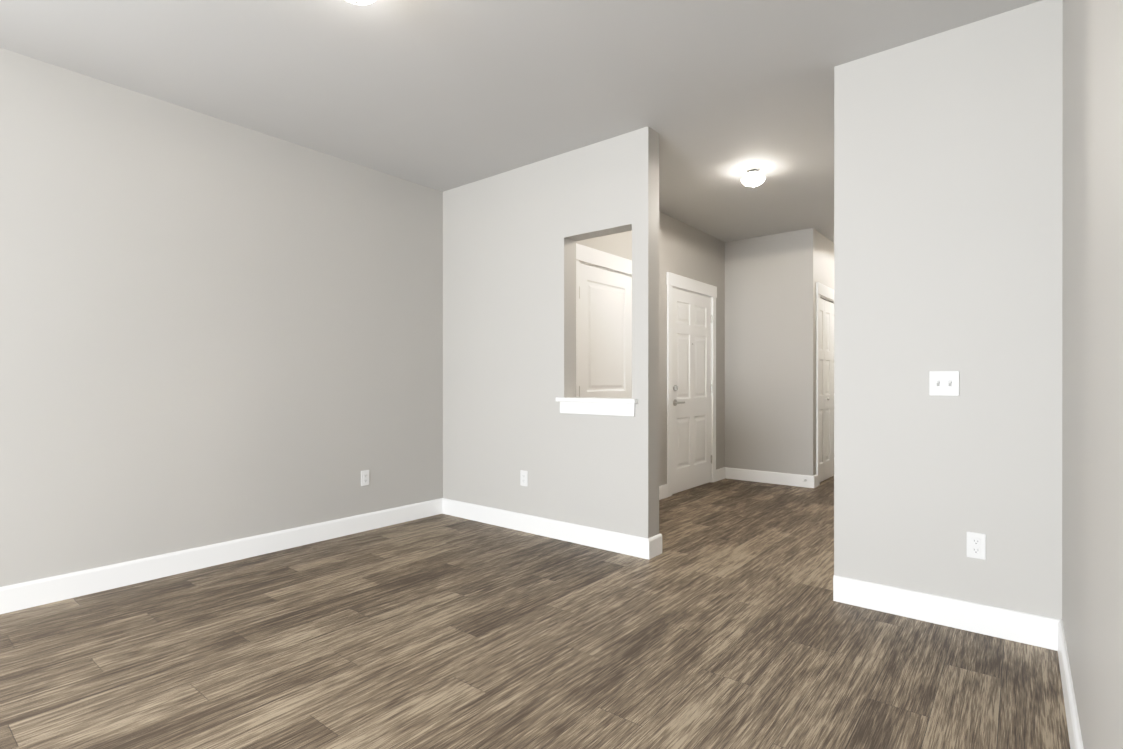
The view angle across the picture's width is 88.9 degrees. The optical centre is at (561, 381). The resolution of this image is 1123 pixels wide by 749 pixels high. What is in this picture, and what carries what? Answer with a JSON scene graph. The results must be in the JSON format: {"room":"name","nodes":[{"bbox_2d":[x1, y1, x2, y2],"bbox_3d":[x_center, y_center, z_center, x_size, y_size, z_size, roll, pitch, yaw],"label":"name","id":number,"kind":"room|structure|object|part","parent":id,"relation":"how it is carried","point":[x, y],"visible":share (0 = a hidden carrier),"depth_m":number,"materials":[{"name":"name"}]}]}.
{"room":"empty living room","nodes":[
{"label":"empty living room","id":0,"kind":"room"},
{"bbox_2d":[0,47,735,586],"bbox_3d":[-1.222,-0.249,4.718,0.140,2.730,13.780,0,0,39],"label":"wall","id":1,"kind":"structure","parent":0,"point":[214,330],"depth_m":3.40,"materials":[{"name":"beige paint"}]},
{"bbox_2d":[0,498,443,613],"bbox_3d":[-3.198,1.055,2.139,0.015,0.127,7.000,0,0,39],"label":"baseboard","id":2,"kind":"structure","parent":1,"relation":"attached to","point":[24,595],"depth_m":3.38,"materials":[{"name":"white wood"}]},
{"bbox_2d":[361,470,368,485],"bbox_3d":[-1.471,0.721,4.291,0.009,0.114,0.070,0,0,39],"label":"electrical outlet","id":3,"kind":"object","parent":1,"relation":"attached to","point":[364,477],"visible":1,"depth_m":4.29,"materials":[{"name":"white plastic"}]},
{"bbox_2d":[0,0,1041,242],"bbox_3d":[0.379,-1.673,3.429,4.250,0.120,13.780,0,0,39],"label":"ceiling","id":4,"kind":"structure","parent":0,"point":[720,96],"depth_m":2.99,"materials":[{"name":"paint"}]},
{"bbox_2d":[347,0,374,4],"bbox_3d":[-0.795,-1.542,2.221,0.172,0.140,0.172,0,0,39],"label":"ceiling light","id":5,"kind":"object","parent":4,"relation":"attached to","point":[362,2],"visible":1,"depth_m":2.25,"materials":[{"name":"white glass"}]},
{"bbox_2d":[741,167,764,187],"bbox_3d":[1.455,-1.544,4.346,0.172,0.140,0.172,0,0,39],"label":"light","id":6,"kind":"object","parent":4,"relation":"attached to","point":[753,178],"visible":1,"depth_m":4.31,"materials":[{"name":"white glass"}]},
{"bbox_3d":[1.455,-1.515,4.346,0.172,0.050,0.172,0,0,39],"label":"lamp shade","id":7,"kind":"part","parent":6,"relation":"part of","materials":[{"name":"white glass"}]},
{"bbox_2d":[0,476,1069,748],"bbox_3d":[0.379,1.167,3.431,4.250,0.100,13.780,0,0,39],"label":"floor","id":8,"kind":"structure","parent":0,"point":[722,620],"depth_m":2.35,"materials":[{"name":"wood"}]},
{"bbox_2d":[544,160,731,520],"bbox_3d":[0.924,-0.250,5.533,0.140,2.730,3.180,0,0,39],"label":"wall","id":9,"kind":"structure","parent":0,"point":[690,252],"depth_m":5.54,"materials":[{"name":"beige paint"}]},
{"bbox_2d":[576,243,631,396],"bbox_3d":[0.333,0.027,4.783,0.162,2.177,0.998,0,0,39],"label":"door frame","id":10,"kind":"structure","parent":9,"relation":"attached to","point":[589,256],"depth_m":4.54,"materials":[{"name":"white wood"}]},
{"bbox_2d":[579,263,631,397],"bbox_3d":[0.362,0.092,4.760,0.040,2.031,0.788,0,0,39],"label":"closet door leaf","id":11,"kind":"structure","parent":9,"relation":"in","point":[605,334],"depth_m":4.73,"materials":[{"name":"white wood"}]},
{"bbox_2d":[659,484,667,499],"bbox_3d":[0.858,1.052,5.331,0.015,0.127,0.540,0,0,39],"label":"baseboard","id":12,"kind":"structure","parent":9,"relation":"attached to","point":[663,489],"depth_m":5.46,"materials":[{"name":"white wood"}]},
{"bbox_2d":[666,272,716,496],"bbox_3d":[1.321,0.026,6.010,0.162,2.177,1.128,0,0,39],"label":"door frame","id":13,"kind":"structure","parent":9,"relation":"attached to","point":[679,282],"depth_m":5.80,"materials":[{"name":"white wood"}]},
{"bbox_2d":[672,288,711,493],"bbox_3d":[1.376,0.091,5.973,0.097,2.031,0.930,0,0,39],"label":"door leaf","id":14,"kind":"structure","parent":9,"relation":"in","point":[691,415],"depth_m":5.94,"materials":[{"name":"white wood"}]},
{"bbox_3d":[1.403,0.082,5.976,0.058,1.650,0.892,0,0,39],"label":"front door hardware","id":15,"kind":"part","parent":14,"relation":"part of","materials":[{"name":"white wood"}]},
{"bbox_2d":[736,239,743,468],"bbox_3d":[3.096,-0.252,7.778,0.090,2.730,3.320,0,0,39],"label":"wall","id":16,"kind":"structure","parent":0,"point":[739,243],"depth_m":6.50,"materials":[{"name":"beige paint"}]},
{"bbox_2d":[444,0,1055,618],"bbox_3d":[0.572,-0.248,3.685,3.930,2.730,0.140,0,0,39],"label":"wall","id":17,"kind":"structure","parent":0,"point":[960,122],"depth_m":2.73,"materials":[{"name":"beige paint"}]},
{"bbox_2d":[520,470,527,485],"bbox_3d":[-0.281,0.721,4.277,0.070,0.114,0.009,0,0,39],"label":"outlet","id":18,"kind":"object","parent":17,"relation":"attached to","point":[523,478],"visible":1,"depth_m":4.27,"materials":[{"name":"white plastic"}]},
{"bbox_2d":[444,498,655,558],"bbox_3d":[-0.212,1.053,4.230,1.985,0.127,0.035,0,0,39],"label":"baseboard","id":19,"kind":"structure","parent":17,"relation":"attached to","point":[636,546],"depth_m":4.06,"materials":[{"name":"white wood"}]},
{"bbox_2d":[556,397,637,415],"bbox_3d":[0.267,0.166,3.905,0.650,0.111,0.182,0,0,39],"label":"sill","id":20,"kind":"structure","parent":17,"relation":"attached to","point":[601,406],"depth_m":3.83,"materials":[{"name":"white wood"}]},
{"bbox_2d":[656,533,661,555],"bbox_3d":[0.320,1.053,3.990,0.855,0.127,0.015,0,0,39],"label":"baseboard","id":21,"kind":"structure","parent":17,"relation":"attached to","point":[658,537],"depth_m":3.70,"materials":[{"name":"white wood"}]},
{"bbox_2d":[833,575,1051,648],"bbox_3d":[1.719,1.054,2.663,0.840,0.127,0.015,0,0,39],"label":"baseboard","id":22,"kind":"structure","parent":17,"relation":"attached to","point":[1006,623],"depth_m":2.62,"materials":[{"name":"white wood"}]},
{"bbox_2d":[929,371,958,395],"bbox_3d":[1.757,0.008,2.629,0.115,0.114,0.021,0,0,39],"label":"switch plate","id":23,"kind":"object","parent":17,"relation":"attached to","point":[943,383],"visible":1,"depth_m":2.63,"materials":[{"name":"white plastic"}]},
{"bbox_2d":[967,532,985,559],"bbox_3d":[1.854,0.733,2.559,0.070,0.114,0.009,0,0,39],"label":"electrical outlet","id":24,"kind":"object","parent":17,"relation":"attached to","point":[976,545],"visible":1,"depth_m":2.56,"materials":[{"name":"white plastic"}]},
{"bbox_2d":[744,230,799,473],"bbox_3d":[2.359,-0.251,6.336,0.570,2.730,0.150,0,0,39],"label":"wall","id":25,"kind":"structure","parent":0,"point":[771,262],"depth_m":6.28,"materials":[{"name":"beige paint"}]},
{"bbox_2d":[720,467,815,487],"bbox_3d":[2.273,1.051,6.313,0.985,0.127,0.035,0,0,39],"label":"baseboard","id":26,"kind":"structure","parent":25,"relation":"attached to","point":[789,479],"depth_m":6.29,"materials":[{"name":"white wood"}]},
{"bbox_2d":[800,228,827,475],"bbox_3d":[3.673,-0.252,7.403,0.140,2.730,3.460,0,0,39],"label":"wall","id":27,"kind":"structure","parent":0,"point":[813,245],"depth_m":6.06,"materials":[{"name":"beige paint"}]},
{"bbox_2d":[816,282,833,485],"bbox_3d":[3.099,0.025,6.671,0.162,2.177,1.388,0,0,39],"label":"door frame","id":28,"kind":"structure","parent":27,"relation":"attached to","point":[824,292],"depth_m":6.11,"materials":[{"name":"white wood"}]},
{"bbox_2d":[820,298,833,481],"bbox_3d":[3.121,0.092,6.653,0.030,2.020,1.193,0,0,39],"label":"door leaf","id":29,"kind":"structure","parent":27,"relation":"in","point":[826,389],"depth_m":6.50,"materials":[{"name":"white wood"}]},
{"bbox_2d":[828,57,863,580],"bbox_3d":[3.533,-0.250,5.474,0.140,2.730,6.640,0,0,39],"label":"wall","id":30,"kind":"structure","parent":0,"point":[846,254],"depth_m":2.89,"materials":[{"name":"beige paint"}]},
{"bbox_2d":[1056,0,1122,748],"bbox_3d":[1.980,-0.247,2.141,0.140,2.730,13.780,0,0,39],"label":"wall","id":31,"kind":"structure","parent":0,"point":[1089,33],"depth_m":1.39,"materials":[{"name":"beige paint"}]},
{"bbox_2d":[1052,618,1083,748],"bbox_3d":[-0.118,1.057,-0.340,0.015,0.127,7.000,0,0,39],"label":"baseboard","id":32,"kind":"structure","parent":31,"relation":"attached to","point":[1058,636],"depth_m":1.93,"materials":[{"name":"white wood"}]}
]}

